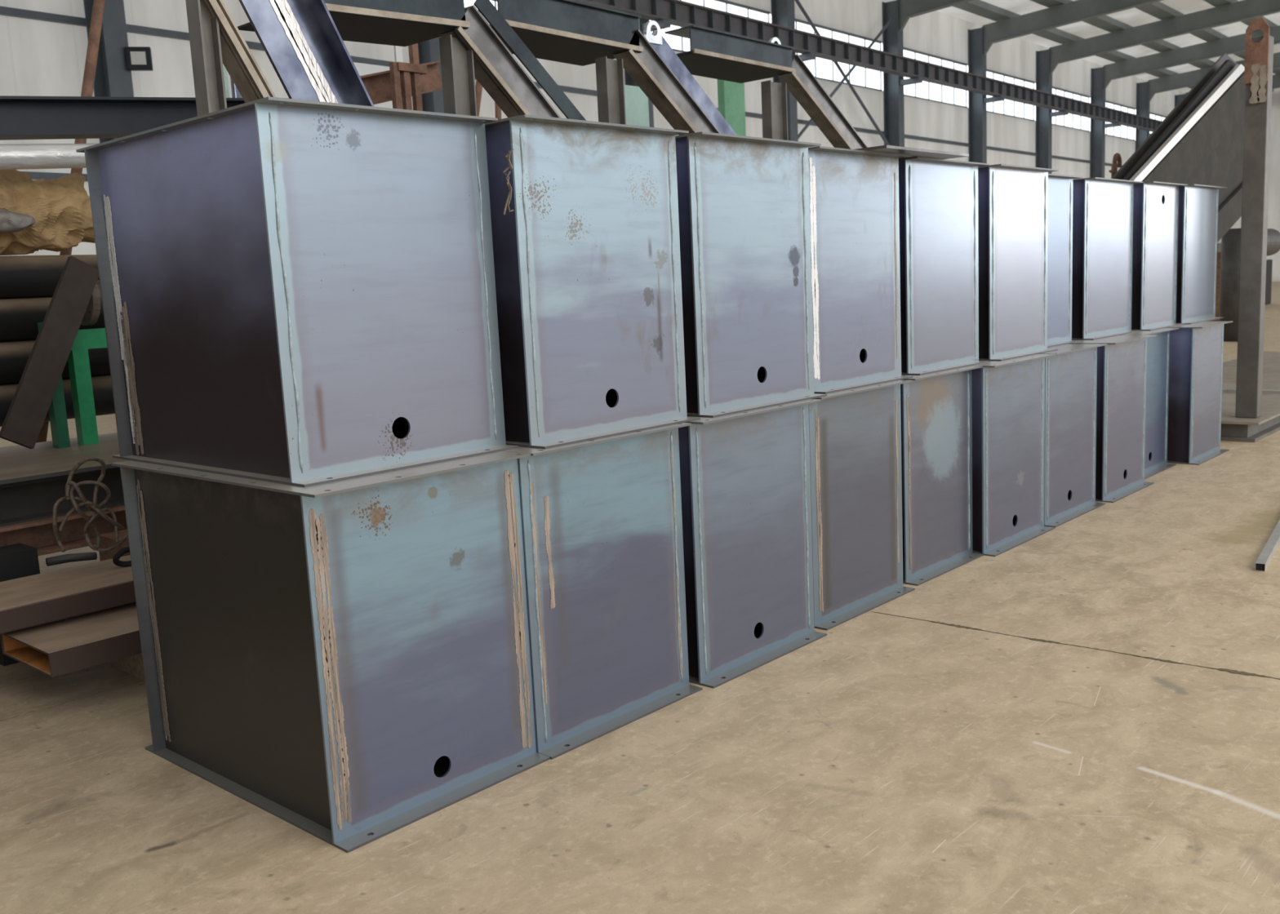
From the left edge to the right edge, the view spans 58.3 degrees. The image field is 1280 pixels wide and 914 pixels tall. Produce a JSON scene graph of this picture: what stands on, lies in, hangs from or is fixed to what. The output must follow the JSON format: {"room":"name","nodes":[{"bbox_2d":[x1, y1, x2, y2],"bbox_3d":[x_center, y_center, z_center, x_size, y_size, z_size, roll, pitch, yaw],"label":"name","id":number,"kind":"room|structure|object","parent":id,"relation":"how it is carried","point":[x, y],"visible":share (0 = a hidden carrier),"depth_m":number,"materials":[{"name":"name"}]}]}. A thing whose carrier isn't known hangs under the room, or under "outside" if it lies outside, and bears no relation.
{"room":"metal fabrication workshop","nodes":[
{"label":"metal fabrication workshop","id":0,"kind":"room"},
{"bbox_2d":[0,0,1185,256],"bbox_3d":[4.781,-8.409,31.808,0.085,9.720,80.001,4,11,40],"label":"wall","id":1,"kind":"structure","parent":0,"point":[38,58],"depth_m":29.65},
{"bbox_2d":[21,171,88,182],"bbox_3d":[4.910,-7.012,31.968,0.083,0.100,80.001,4,11,40],"label":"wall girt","id":2,"kind":"structure","parent":1,"relation":"attached to","point":[34,175],"depth_m":16.26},
{"bbox_2d":[0,5,1123,166],"bbox_3d":[4.804,-9.185,31.638,0.083,0.100,80.001,4,11,40],"label":"wall girt","id":3,"kind":"structure","parent":1,"relation":"attached to","point":[4,11],"depth_m":18.59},
{"bbox_2d":[671,0,770,52],"bbox_3d":[1.574,-10.416,27.778,0.100,1.440,5.624,4,11,40],"label":"window","id":4,"kind":"structure","parent":1,"relation":"in","point":[726,2],"depth_m":28.65,"materials":[{"name":"white"}]},
{"bbox_2d":[795,18,882,91],"bbox_3d":[5.419,-11.290,32.301,0.100,1.440,5.624,4,11,40],"label":"window","id":5,"kind":"structure","parent":1,"relation":"in","point":[831,29],"depth_m":32.60,"materials":[{"name":"white"}]},
{"bbox_2d":[903,47,967,107],"bbox_3d":[9.264,-12.164,36.823,0.100,1.440,5.624,4,11,40],"label":"window","id":6,"kind":"structure","parent":1,"relation":"in","point":[904,48],"depth_m":37.09,"materials":[{"name":"white"}]},
{"bbox_2d":[986,69,1035,121],"bbox_3d":[13.109,-13.037,41.346,0.100,1.440,5.624,4,11,40],"label":"window","id":7,"kind":"structure","parent":1,"relation":"in","point":[987,70],"depth_m":41.52,"materials":[{"name":"white"}]},
{"bbox_2d":[1052,86,1089,132],"bbox_3d":[16.953,-13.911,45.868,0.100,1.440,5.624,4,11,40],"label":"window","id":8,"kind":"structure","parent":1,"relation":"in","point":[1053,87],"depth_m":46.48,"materials":[{"name":"white"}]},
{"bbox_2d":[1105,100,1135,140],"bbox_3d":[20.798,-14.785,50.391,0.102,1.440,5.624,4,11,40],"label":"window","id":9,"kind":"structure","parent":1,"relation":"in","point":[1106,101],"depth_m":51.01,"materials":[{"name":"white"}]},
{"bbox_2d":[1149,111,1166,120],"bbox_3d":[24.643,-15.659,54.914,0.100,1.440,5.624,4,11,40],"label":"window","id":10,"kind":"structure","parent":1,"relation":"in","point":[1153,113],"depth_m":54.82,"materials":[{"name":"white"}]},
{"bbox_2d":[0,281,1279,913],"bbox_3d":[16.998,-3.023,25.853,36.000,0.300,86.000,5,12,42],"label":"floor","id":11,"kind":"structure","parent":0,"point":[882,763],"depth_m":3.60,"materials":[{"name":"concrete"}]},
{"bbox_2d":[0,543,39,666],"bbox_3d":[-2.863,0.668,5.237,0.200,0.500,0.200,5,12,42],"label":"tube","id":12,"kind":"object","parent":11,"relation":"on","point":[17,561],"visible":0.4,"depth_m":5.16,"materials":[{"name":"black metal"}]},
{"bbox_2d":[35,0,105,443],"bbox_3d":[-3.810,-1.267,7.596,0.067,3.721,0.995,5,12,42],"label":"leaning pole","id":13,"kind":"object","parent":11,"relation":"on","point":[98,7],"visible":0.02,"depth_m":7.61,"materials":[{"name":"metal"}]},
{"bbox_2d":[83,0,133,142],"bbox_3d":[-7.663,-5.374,16.705,0.500,9.450,0.340,4,11,40],"label":"wall column","id":14,"kind":"structure","parent":11,"relation":"on","point":[113,78],"depth_m":16.51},
{"bbox_2d":[124,46,153,71],"bbox_3d":[-7.270,-5.772,16.697,0.340,0.320,0.312,-5,9,-15],"label":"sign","id":15,"kind":"object","parent":14,"relation":"attached to","point":[137,58],"visible":1,"depth_m":16.56,"materials":[{"name":"black paint"}]},
{"bbox_2d":[98,529,130,561],"bbox_3d":[-2.467,0.597,5.710,0.250,0.460,0.300,5,12,42],"label":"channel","id":16,"kind":"object","parent":11,"relation":"on","point":[107,540],"visible":0.07,"depth_m":5.59,"materials":[{"name":"metal"}]},
{"bbox_2d":[111,653,145,680],"bbox_3d":[-2.083,0.843,4.902,0.570,0.180,0.120,5,12,42],"label":"block","id":17,"kind":"object","parent":11,"relation":"on","point":[133,665],"visible":0.21,"depth_m":4.91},
{"bbox_2d":[0,602,142,677],"bbox_3d":[-2.117,0.710,4.872,0.500,0.095,0.930,5,12,42],"label":"tube","id":18,"kind":"object","parent":17,"relation":"on","point":[69,645],"visible":0.41,"depth_m":4.59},
{"bbox_2d":[222,64,229,97],"bbox_3d":[-3.240,-1.483,9.262,0.200,3.577,0.048,5,12,42],"label":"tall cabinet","id":19,"kind":"object","parent":11,"relation":"on","point":[225,74],"visible":0.02,"depth_m":8.98,"materials":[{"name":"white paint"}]},
{"bbox_2d":[230,76,242,97],"bbox_3d":[-2.801,-1.251,8.461,0.050,3.317,0.125,5,12,42],"label":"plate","id":20,"kind":"object","parent":11,"relation":"on","point":[235,93],"visible":0.02,"depth_m":8.20,"materials":[{"name":"metal"}]},
{"bbox_2d":[185,0,374,115],"bbox_3d":[-1.156,-0.782,5.620,0.300,3.087,1.868,5,12,42],"label":"frame","id":21,"kind":"object","parent":11,"relation":"on","point":[301,40],"visible":0.13,"depth_m":4.99,"materials":[{"name":"beige metal"}]},
{"bbox_2d":[111,451,550,853],"bbox_3d":[-1.057,0.515,3.888,1.257,1.034,0.793,5,12,42],"label":"case","id":22,"kind":"object","parent":11,"relation":"on","point":[348,661],"visible":0.99,"depth_m":3.53,"materials":[{"name":"metal"}]},
{"bbox_2d":[75,96,519,487],"bbox_3d":[-1.163,-0.539,3.869,1.257,1.064,0.806,5,12,42],"label":"case","id":23,"kind":"object","parent":22,"relation":"on","point":[301,293],"visible":1,"depth_m":3.51,"materials":[{"name":"metal"}]},
{"bbox_2d":[353,62,392,108],"bbox_3d":[-2.637,-1.843,11.103,0.600,3.676,0.585,5,12,42],"label":"tall cabinet","id":24,"kind":"object","parent":11,"relation":"on","point":[362,68],"visible":0.03,"depth_m":10.66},
{"bbox_2d":[389,43,427,111],"bbox_3d":[-1.712,-1.497,9.052,0.090,3.522,0.303,5,12,42],"label":"trestle","id":25,"kind":"object","parent":11,"relation":"on","point":[401,71],"visible":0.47,"depth_m":8.81,"materials":[{"name":"metal"}]},
{"bbox_2d":[360,60,442,104],"bbox_3d":[-1.927,-2.947,9.083,0.200,0.438,0.943,5,12,42],"label":"beam","id":26,"kind":"structure","parent":25,"relation":"on","point":[378,85],"depth_m":9.01,"materials":[{"name":"metal"}]},
{"bbox_2d":[237,0,586,120],"bbox_3d":[-0.123,-1.274,7.873,0.601,3.282,5.127,5,12,42],"label":"frame","id":27,"kind":"object","parent":11,"relation":"on","point":[470,49],"visible":0.43,"depth_m":6.46,"materials":[{"name":"metal"}]},
{"bbox_2d":[417,36,444,113],"bbox_3d":[-3.818,-6.248,21.228,0.500,9.450,0.340,4,11,40],"label":"wall column","id":28,"kind":"structure","parent":11,"relation":"on","point":[429,50],"depth_m":21.03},
{"bbox_2d":[475,79,482,116],"bbox_3d":[-1.559,-1.607,9.775,0.057,3.520,0.936,5,12,42],"label":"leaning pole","id":29,"kind":"object","parent":11,"relation":"on","point":[478,86],"visible":0.02,"depth_m":9.80,"materials":[{"name":"metal"}]},
{"bbox_2d":[494,102,501,119],"bbox_3d":[-1.261,-1.723,10.548,0.053,3.477,0.226,5,12,42],"label":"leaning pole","id":30,"kind":"object","parent":11,"relation":"on","point":[497,109],"visible":0.02,"depth_m":10.37,"materials":[{"name":"metal"}]},
{"bbox_2d":[503,422,702,759],"bbox_3d":[-0.519,0.401,4.466,1.257,1.034,0.800,5,12,42],"label":"case","id":31,"kind":"object","parent":11,"relation":"on","point":[602,518],"visible":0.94,"depth_m":4.06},
{"bbox_2d":[484,114,700,448],"bbox_3d":[-0.534,-0.650,4.402,1.257,1.064,0.810,5,12,42],"label":"case","id":32,"kind":"object","parent":31,"relation":"on","point":[587,260],"visible":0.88,"depth_m":3.95,"materials":[{"name":"metal"}]},
{"bbox_2d":[502,148,513,215],"bbox_3d":[-0.410,-0.870,3.625,0.022,0.212,0.102,0,9,19],"label":"wire","id":33,"kind":"object","parent":32,"relation":"attached to","point":[509,195],"visible":1,"depth_m":3.62,"materials":[{"name":"metal"}]},
{"bbox_2d":[489,0,737,135],"bbox_3d":[0.962,-1.662,9.648,0.601,3.412,5.865,5,12,42],"label":"frame","id":34,"kind":"object","parent":11,"relation":"on","point":[571,32],"visible":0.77,"depth_m":7.94,"materials":[{"name":"metal"}]},
{"bbox_2d":[624,84,649,127],"bbox_3d":[-0.028,-2.138,12.424,0.120,3.613,0.470,5,12,42],"label":"machine","id":35,"kind":"object","parent":11,"relation":"on","point":[637,108],"visible":0.14,"depth_m":12.17,"materials":[{"name":"paint"}]},
{"bbox_2d":[624,17,653,127],"bbox_3d":[0.026,-7.122,25.750,0.500,9.450,0.340,4,11,40],"label":"wall column","id":36,"kind":"structure","parent":11,"relation":"on","point":[628,80],"depth_m":25.58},
{"bbox_2d":[717,79,746,136],"bbox_3d":[1.360,-3.201,16.274,0.120,4.423,0.472,5,12,42],"label":"machine","id":37,"kind":"object","parent":11,"relation":"on","point":[731,95],"visible":0.02,"depth_m":15.95,"materials":[{"name":"paint"}]},
{"bbox_2d":[678,399,826,688],"bbox_3d":[0.058,0.284,5.057,1.257,1.034,0.797,5,12,42],"label":"case","id":38,"kind":"object","parent":11,"relation":"on","point":[745,477],"visible":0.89,"depth_m":4.63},
{"bbox_2d":[675,131,826,417],"bbox_3d":[0.053,-0.774,5.027,1.257,1.064,0.795,5,12,42],"label":"case","id":39,"kind":"object","parent":38,"relation":"on","point":[744,202],"visible":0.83,"depth_m":4.59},
{"bbox_2d":[664,25,868,149],"bbox_3d":[2.474,-2.175,11.886,0.601,3.608,6.567,5,12,42],"label":"frame","id":40,"kind":"object","parent":11,"relation":"on","point":[713,53],"visible":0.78,"depth_m":9.97,"materials":[{"name":"metal"}]},
{"bbox_2d":[770,0,798,141],"bbox_3d":[3.871,-7.995,30.273,0.500,9.450,0.340,4,11,40],"label":"wall column","id":41,"kind":"structure","parent":11,"relation":"on","point":[783,13],"depth_m":29.83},
{"bbox_2d":[808,380,915,630],"bbox_3d":[0.599,0.159,5.705,1.257,1.034,0.790,5,12,42],"label":"case","id":42,"kind":"object","parent":11,"relation":"on","point":[855,433],"visible":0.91,"depth_m":5.31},
{"bbox_2d":[808,146,913,394],"bbox_3d":[0.588,-0.901,5.692,1.257,1.064,0.784,5,12,42],"label":"case","id":43,"kind":"object","parent":42,"relation":"on","point":[854,193],"visible":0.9,"depth_m":5.29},
{"bbox_2d":[856,145,968,159],"bbox_3d":[1.177,-1.454,5.563,0.500,0.012,0.800,5,12,42],"label":"plate","id":44,"kind":"object","parent":43,"relation":"on","point":[913,152],"visible":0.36,"depth_m":5.38,"materials":[{"name":"grey metal"}]},
{"bbox_2d":[881,0,904,146],"bbox_3d":[7.716,-8.869,34.795,0.500,9.450,0.340,4,11,40],"label":"wall column","id":45,"kind":"structure","parent":11,"relation":"on","point":[892,37],"depth_m":34.40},
{"bbox_2d":[794,0,893,145],"bbox_3d":[5.749,-10.625,32.149,0.079,3.974,5.651,4,11,40],"label":"brace","id":46,"kind":"object","parent":45,"relation":"attached to","point":[845,76],"depth_m":32.24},
{"bbox_2d":[898,0,972,31],"bbox_3d":[17.126,-13.231,25.953,24.750,2.720,0.263,4,11,40],"label":"rafter","id":47,"kind":"object","parent":45,"relation":"on","point":[908,9],"visible":1,"depth_m":33.53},
{"bbox_2d":[900,365,983,586],"bbox_3d":[1.136,0.038,6.329,1.257,1.034,0.733,5,12,42],"label":"case","id":48,"kind":"object","parent":11,"relation":"on","point":[936,407],"visible":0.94,"depth_m":5.92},
{"bbox_2d":[898,156,990,375],"bbox_3d":[1.168,-1.031,6.361,1.257,1.064,0.785,5,12,42],"label":"case","id":49,"kind":"object","parent":48,"relation":"on","point":[938,198],"visible":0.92,"depth_m":5.93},
{"bbox_2d":[968,26,986,163],"bbox_3d":[11.561,-9.743,39.318,0.500,9.450,0.340,4,11,40],"label":"wall column","id":50,"kind":"structure","parent":11,"relation":"on","point":[977,108],"depth_m":38.95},
{"bbox_2d":[982,0,1163,55],"bbox_3d":[20.971,-14.105,30.475,24.750,2.720,0.264,4,11,40],"label":"rafter","id":51,"kind":"object","parent":50,"relation":"on","point":[1077,11],"visible":1,"depth_m":36.91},
{"bbox_2d":[971,354,1056,556],"bbox_3d":[1.699,-0.069,6.853,1.257,1.034,0.805,5,12,42],"label":"case","id":52,"kind":"object","parent":11,"relation":"on","point":[1008,396],"visible":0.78,"depth_m":6.41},
{"bbox_2d":[977,164,1058,360],"bbox_3d":[1.768,-1.154,6.983,1.257,1.064,0.779,5,12,42],"label":"case","id":53,"kind":"object","parent":52,"relation":"on","point":[1013,200],"visible":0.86,"depth_m":6.53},
{"bbox_2d":[1035,48,1052,173],"bbox_3d":[15.406,-10.617,43.840,0.500,9.450,0.340,4,11,40],"label":"wall column","id":54,"kind":"structure","parent":11,"relation":"on","point":[1043,77],"depth_m":43.46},
{"bbox_2d":[1049,0,1279,74],"bbox_3d":[24.816,-14.979,34.998,24.750,2.720,0.263,4,11,40],"label":"rafter","id":55,"kind":"object","parent":54,"relation":"on","point":[1244,10],"visible":1,"depth_m":40.35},
{"bbox_2d":[1039,343,1107,527],"bbox_3d":[2.248,-0.189,7.468,1.257,1.034,0.803,5,12,42],"label":"case","id":56,"kind":"object","parent":11,"relation":"on","point":[1071,375],"visible":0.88,"depth_m":7.08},
{"bbox_2d":[1047,173,1083,347],"bbox_3d":[2.176,-1.276,7.656,1.257,1.064,0.748,5,12,42],"label":"case","id":57,"kind":"object","parent":56,"relation":"on","point":[1060,245],"visible":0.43,"depth_m":7.40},
{"bbox_2d":[871,611,1279,679],"bbox_3d":[2.738,0.849,3.917,4.367,0.001,0.141,5,12,42],"label":"joint","id":58,"kind":"object","parent":11,"relation":"on","point":[958,626],"depth_m":4.57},
{"bbox_2d":[1089,66,1106,177],"bbox_3d":[19.251,-11.490,48.363,0.500,9.450,0.340,4,11,40],"label":"wall column","id":59,"kind":"structure","parent":11,"relation":"on","point":[1097,140],"depth_m":48.01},
{"bbox_2d":[1103,25,1279,89],"bbox_3d":[28.661,-15.853,39.520,24.750,2.720,0.261,4,11,40],"label":"rafter","id":60,"kind":"object","parent":59,"relation":"on","point":[1233,44],"visible":1,"depth_m":45.55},
{"bbox_2d":[1072,335,1156,502],"bbox_3d":[2.839,-0.310,8.077,1.257,1.034,0.780,5,12,42],"label":"case","id":61,"kind":"object","parent":11,"relation":"on","point":[1122,364],"visible":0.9,"depth_m":7.63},
{"bbox_2d":[1071,177,1142,340],"bbox_3d":[2.845,-1.415,8.357,1.257,1.064,0.905,5,12,42],"label":"case","id":62,"kind":"object","parent":61,"relation":"on","point":[1103,207],"visible":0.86,"depth_m":7.88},
{"bbox_2d":[1109,152,1121,177],"bbox_3d":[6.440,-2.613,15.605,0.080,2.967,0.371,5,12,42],"label":"hook","id":63,"kind":"object","parent":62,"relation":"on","point":[1117,157],"visible":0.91,"depth_m":15.37,"materials":[{"name":"metal"}]},
{"bbox_2d":[1135,80,1150,151],"bbox_3d":[23.096,-12.364,52.886,0.500,9.450,0.340,4,11,40],"label":"wall column","id":64,"kind":"structure","parent":11,"relation":"on","point":[1143,105],"depth_m":52.34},
{"bbox_2d":[1148,52,1279,102],"bbox_3d":[32.506,-16.726,44.043,24.750,2.720,0.261,4,11,40],"label":"rafter","id":65,"kind":"object","parent":64,"relation":"on","point":[1186,79],"visible":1,"depth_m":51.14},
{"bbox_2d":[1120,328,1179,479],"bbox_3d":[3.297,-0.432,8.736,1.257,1.034,0.800,5,12,42],"label":"case","id":66,"kind":"object","parent":11,"relation":"on","point":[1158,346],"visible":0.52,"depth_m":8.46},
{"bbox_2d":[1131,181,1187,330],"bbox_3d":[3.488,-1.543,8.990,1.257,1.064,0.775,5,12,42],"label":"case","id":67,"kind":"object","parent":66,"relation":"on","point":[1156,204],"visible":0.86,"depth_m":8.52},
{"bbox_2d":[1111,53,1245,185],"bbox_3d":[5.471,-2.927,13.237,0.330,4.382,11.492,5,12,42],"label":"girder","id":68,"kind":"object","parent":11,"relation":"on","point":[1203,133],"visible":0.29,"depth_m":15.06,"materials":[{"name":"metal"}]},
{"bbox_2d":[1174,93,1186,106],"bbox_3d":[26.941,-13.238,57.408,0.500,9.450,0.340,4,11,40],"label":"wall column","id":69,"kind":"structure","parent":11,"relation":"on","point":[1178,98],"depth_m":56.78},
{"bbox_2d":[1185,73,1279,94],"bbox_3d":[36.351,-17.600,48.565,24.750,2.720,0.261,4,11,40],"label":"rafter","id":70,"kind":"object","parent":69,"relation":"on","point":[1276,77],"visible":0.13,"depth_m":53.95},
{"bbox_2d":[1167,321,1232,465],"bbox_3d":[3.976,-0.547,9.273,1.257,1.034,0.780,5,12,42],"label":"case","id":71,"kind":"object","parent":11,"relation":"on","point":[1196,349],"visible":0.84,"depth_m":8.76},
{"bbox_2d":[1176,184,1226,324],"bbox_3d":[4.073,-1.660,9.574,1.257,1.064,0.860,5,12,42],"label":"case","id":72,"kind":"object","parent":71,"relation":"on","point":[1197,220],"visible":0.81,"depth_m":9.12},
{"bbox_2d":[1207,251,1221,321],"bbox_3d":[13.489,-3.968,26.799,0.600,1.618,0.500,5,12,42],"label":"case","id":73,"kind":"object","parent":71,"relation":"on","point":[1219,254],"visible":0.03,"depth_m":26.57,"materials":[{"name":"metal"}]},
{"bbox_2d":[1208,149,1243,242],"bbox_3d":[6.947,-2.950,15.365,0.130,3.646,10.428,5,12,42],"label":"girder","id":74,"kind":"object","parent":11,"relation":"on","point":[1229,202],"visible":0.02,"depth_m":17.52,"materials":[{"name":"metal"}]},
{"bbox_2d":[1218,228,1240,342],"bbox_3d":[10.761,-3.099,20.683,0.560,2.000,0.560,5,12,42],"label":"cylinder","id":75,"kind":"object","parent":11,"relation":"on","point":[1231,240],"visible":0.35,"depth_m":20.53,"materials":[{"name":"metal"}]},
{"bbox_2d":[1217,243,1272,304],"bbox_3d":[17.008,-5.197,32.974,0.850,1.856,5.500,5,12,42],"label":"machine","id":76,"kind":"object","parent":11,"relation":"on","point":[1268,262],"visible":0.16,"depth_m":34.47,"materials":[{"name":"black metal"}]},
{"bbox_2d":[1220,351,1279,442],"bbox_3d":[6.961,-0.819,12.890,1.850,0.200,7.600,5,12,42],"label":"base platform","id":77,"kind":"object","parent":11,"relation":"on","point":[1233,428],"visible":0.26,"depth_m":10.50,"materials":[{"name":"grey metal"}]},
{"bbox_2d":[1235,17,1274,417],"bbox_3d":[5.125,-1.951,9.586,0.172,3.258,0.174,5,12,42],"label":"steel post","id":78,"kind":"object","parent":77,"relation":"on","point":[1259,51],"visible":1,"depth_m":9.54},
{"bbox_2d":[1254,520,1279,572],"bbox_3d":[3.743,0.365,6.658,0.046,0.040,2.400,3,10,34],"label":"tube","id":79,"kind":"object","parent":11,"relation":"on","point":[1272,544],"visible":1,"depth_m":5.93,"materials":[{"name":"grey metal"}]},
{"bbox_2d":[1266,228,1279,255],"bbox_3d":[13.502,-3.952,25.162,0.600,2.076,1.800,5,12,42],"label":"duct","id":80,"kind":"object","parent":11,"relation":"on","point":[1273,235],"visible":0.22,"depth_m":25.08,"materials":[{"name":"metal"}]},
{"bbox_3d":[-4.570,0.888,4.615,1.320,0.415,0.250,5,12,42],"label":"block","id":81,"kind":"object","parent":11,"relation":"on","visible":0},
{"bbox_2d":[0,505,127,555],"bbox_3d":[-3.383,0.472,5.058,0.280,0.160,5.400,5,12,42],"label":"beam","id":82,"kind":"structure","parent":81,"relation":"on","point":[39,535],"depth_m":5.59,"materials":[{"name":"metal"}]},
{"bbox_2d":[0,466,124,526],"bbox_3d":[-3.421,0.297,5.058,0.240,0.200,5.400,5,12,42],"label":"h-beam","id":83,"kind":"structure","parent":82,"relation":"on","point":[27,501],"depth_m":5.61,"materials":[{"name":"metal"}]},
{"bbox_2d":[0,432,127,484],"bbox_3d":[-3.821,0.146,5.394,1.400,0.025,5.400,5,12,42],"label":"steel beam","id":84,"kind":"structure","parent":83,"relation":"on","point":[18,464],"depth_m":5.96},
{"bbox_2d":[0,255,98,448],"bbox_3d":[-3.139,-0.566,6.123,0.080,1.001,0.689,1,10,26],"label":"metal plate","id":85,"kind":"object","parent":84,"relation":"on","point":[27,412],"visible":0.93,"depth_m":6.10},
{"bbox_2d":[37,322,70,448],"bbox_3d":[-3.264,-0.400,6.398,0.080,0.700,0.063,5,12,42],"label":"upright","id":86,"kind":"object","parent":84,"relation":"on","point":[57,409],"visible":0.5,"depth_m":6.40,"materials":[{"name":"paint"}]},
{"bbox_2d":[67,328,107,444],"bbox_3d":[-3.047,-0.425,6.667,0.120,0.647,0.520,5,12,42],"label":"stand","id":87,"kind":"object","parent":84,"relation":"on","point":[78,362],"visible":0.33,"depth_m":6.49,"materials":[{"name":"paint"}]},
{"bbox_2d":[80,280,103,325],"bbox_3d":[-2.876,-0.957,6.792,0.310,0.310,0.840,5,12,42],"label":"pipe","id":88,"kind":"object","parent":87,"relation":"on","point":[95,307],"visible":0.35,"depth_m":6.43,"materials":[{"name":"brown metal"}]},
{"bbox_3d":[-5.111,-0.446,5.292,0.660,1.300,0.100,5,12,42],"label":"rack","id":89,"kind":"object","parent":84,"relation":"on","visible":0},
{"bbox_2d":[0,375,115,426],"bbox_3d":[-4.638,-0.093,5.614,0.240,0.240,5.700,5,12,42],"label":"pipe","id":90,"kind":"object","parent":89,"relation":"on","point":[102,388],"visible":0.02,"depth_m":6.91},
{"bbox_2d":[0,340,110,384],"bbox_3d":[-4.650,-0.335,5.577,0.240,0.240,5.700,5,12,42],"label":"pipe","id":91,"kind":"object","parent":90,"relation":"on","point":[14,355],"visible":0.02,"depth_m":6.62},
{"bbox_2d":[0,297,105,341],"bbox_3d":[-4.662,-0.577,5.540,0.240,0.240,5.700,5,12,42],"label":"pipe","id":92,"kind":"object","parent":91,"relation":"on","point":[20,318],"visible":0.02,"depth_m":6.62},
{"bbox_2d":[0,254,99,298],"bbox_3d":[-4.674,-0.819,5.503,0.240,0.240,5.700,5,12,42],"label":"pipe","id":93,"kind":"object","parent":92,"relation":"on","point":[20,276],"visible":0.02,"depth_m":6.64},
{"bbox_2d":[0,169,95,255],"bbox_3d":[-3.662,-1.443,6.708,0.508,0.514,1.449,5,12,42],"label":"bundle","id":94,"kind":"object","parent":93,"relation":"on","point":[60,209],"visible":0.72,"depth_m":6.70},
{"bbox_2d":[0,209,35,232],"bbox_3d":[-3.526,-1.304,6.353,0.173,0.125,0.352,5,12,42],"label":"plastic sheet","id":95,"kind":"object","parent":94,"relation":"attached to","point":[10,221],"visible":1,"depth_m":6.34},
{"bbox_2d":[0,95,287,140],"bbox_3d":[-3.353,-1.974,6.685,0.240,0.426,2.929,5,12,42],"label":"beam","id":96,"kind":"structure","parent":94,"relation":"on","point":[21,117],"depth_m":6.76,"materials":[{"name":"metal"}]},
{"bbox_2d":[0,143,97,169],"bbox_3d":[-3.430,-1.663,6.328,0.136,0.290,2.686,5,12,42],"label":"pipe","id":97,"kind":"object","parent":96,"relation":"attached to","point":[24,156],"visible":0.43,"depth_m":6.37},
{"bbox_2d":[0,374,111,385],"bbox_3d":[-4.830,-0.230,5.762,0.240,0.240,5.700,5,12,42],"label":"pipe","id":98,"kind":"object","parent":90,"relation":"on","point":[103,375],"visible":0.02,"depth_m":7.03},
{"bbox_3d":[-4.842,-0.472,5.725,0.240,0.240,5.700,5,12,42],"label":"pipe","id":99,"kind":"object","parent":98,"relation":"on","visible":0},
{"bbox_2d":[0,296,52,299],"bbox_3d":[-4.854,-0.714,5.688,0.240,0.240,5.700,5,12,42],"label":"pipe","id":100,"kind":"object","parent":99,"relation":"on","point":[42,296],"visible":0.02,"depth_m":6.83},
{"bbox_2d":[937,0,1279,93],"bbox_3d":[14.171,-13.349,22.871,25.350,1.780,80.001,4,11,40],"label":"ceiling","id":101,"kind":"structure","parent":0,"point":[1134,17],"depth_m":41.79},
{"bbox_2d":[1134,1,1279,74],"bbox_3d":[8.131,-13.142,28.045,0.564,0.200,80.000,4,11,40],"label":"roof purlin","id":102,"kind":"structure","parent":101,"relation":"attached to","point":[1158,10],"depth_m":40.16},
{"bbox_2d":[1217,88,1279,281],"bbox_3d":[40.435,-15.071,53.343,26.300,13.000,0.102,4,11,40],"label":"wall","id":103,"kind":"structure","parent":0,"point":[1273,211],"depth_m":59.74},
{"bbox_3d":[-15.353,-3.627,7.660,0.500,9.450,0.340,4,11,40],"label":"wall column","id":104,"kind":"structure","parent":0,"visible":0},
{"bbox_2d":[573,0,1162,137],"bbox_3d":[5.337,-10.796,30.874,0.622,0.660,80.000,4,11,40],"label":"beam","id":105,"kind":"structure","parent":104,"relation":"attached to","point":[667,13],"depth_m":31.31,"materials":[{"name":"metal"}]},
{"bbox_3d":[-5.943,-7.989,-1.183,24.750,2.720,0.260,4,11,40],"label":"rafter","id":106,"kind":"object","parent":104,"relation":"attached to","visible":0},
{"bbox_2d":[952,0,1194,88],"bbox_3d":[5.462,-13.111,30.321,0.563,0.200,80.000,4,11,40],"label":"roof purlin","id":107,"kind":"structure","parent":106,"relation":"on","point":[979,7],"depth_m":40.84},
{"bbox_2d":[1030,0,1273,91],"bbox_3d":[6.796,-13.126,29.183,0.564,0.200,80.000,4,11,40],"label":"roof purlin","id":108,"kind":"structure","parent":106,"relation":"on","point":[1106,23],"depth_m":40.99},
{"bbox_2d":[1203,0,1279,44],"bbox_3d":[9.466,-13.158,26.907,0.563,0.200,80.000,4,11,40],"label":"roof purlin","id":109,"kind":"structure","parent":106,"relation":"on","point":[1215,3],"depth_m":39.19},
{"bbox_3d":[-4.058,1.106,3.404,0.320,0.300,0.300,5,12,42],"label":"block","id":110,"kind":"object","parent":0,"visible":0},
{"bbox_2d":[0,555,135,634],"bbox_3d":[-2.741,0.641,4.710,0.520,0.100,4.700,5,12,42],"label":"steel beam","id":111,"kind":"structure","parent":110,"relation":"on","point":[32,601],"depth_m":4.84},
{"bbox_2d":[45,552,97,566],"bbox_3d":[-2.638,0.470,5.328,0.215,0.040,0.066,-7,9,-24],"label":"bar","id":112,"kind":"object","parent":111,"relation":"on","point":[72,557],"visible":1,"depth_m":5.32,"materials":[{"name":"metal"}]},
{"bbox_2d":[52,457,128,552],"bbox_3d":[-2.447,0.213,5.132,0.079,0.435,0.371,5,12,42],"label":"sling","id":113,"kind":"object","parent":111,"relation":"on","point":[91,506],"visible":0.97,"depth_m":5.11,"materials":[{"name":"fabric"}]},
{"bbox_2d":[112,546,131,567],"bbox_3d":[-2.320,0.452,5.192,0.050,0.090,0.125,5,12,42],"label":"shackle","id":114,"kind":"object","parent":111,"relation":"on","point":[116,561],"visible":0.64,"depth_m":5.17,"materials":[{"name":"black metal"}]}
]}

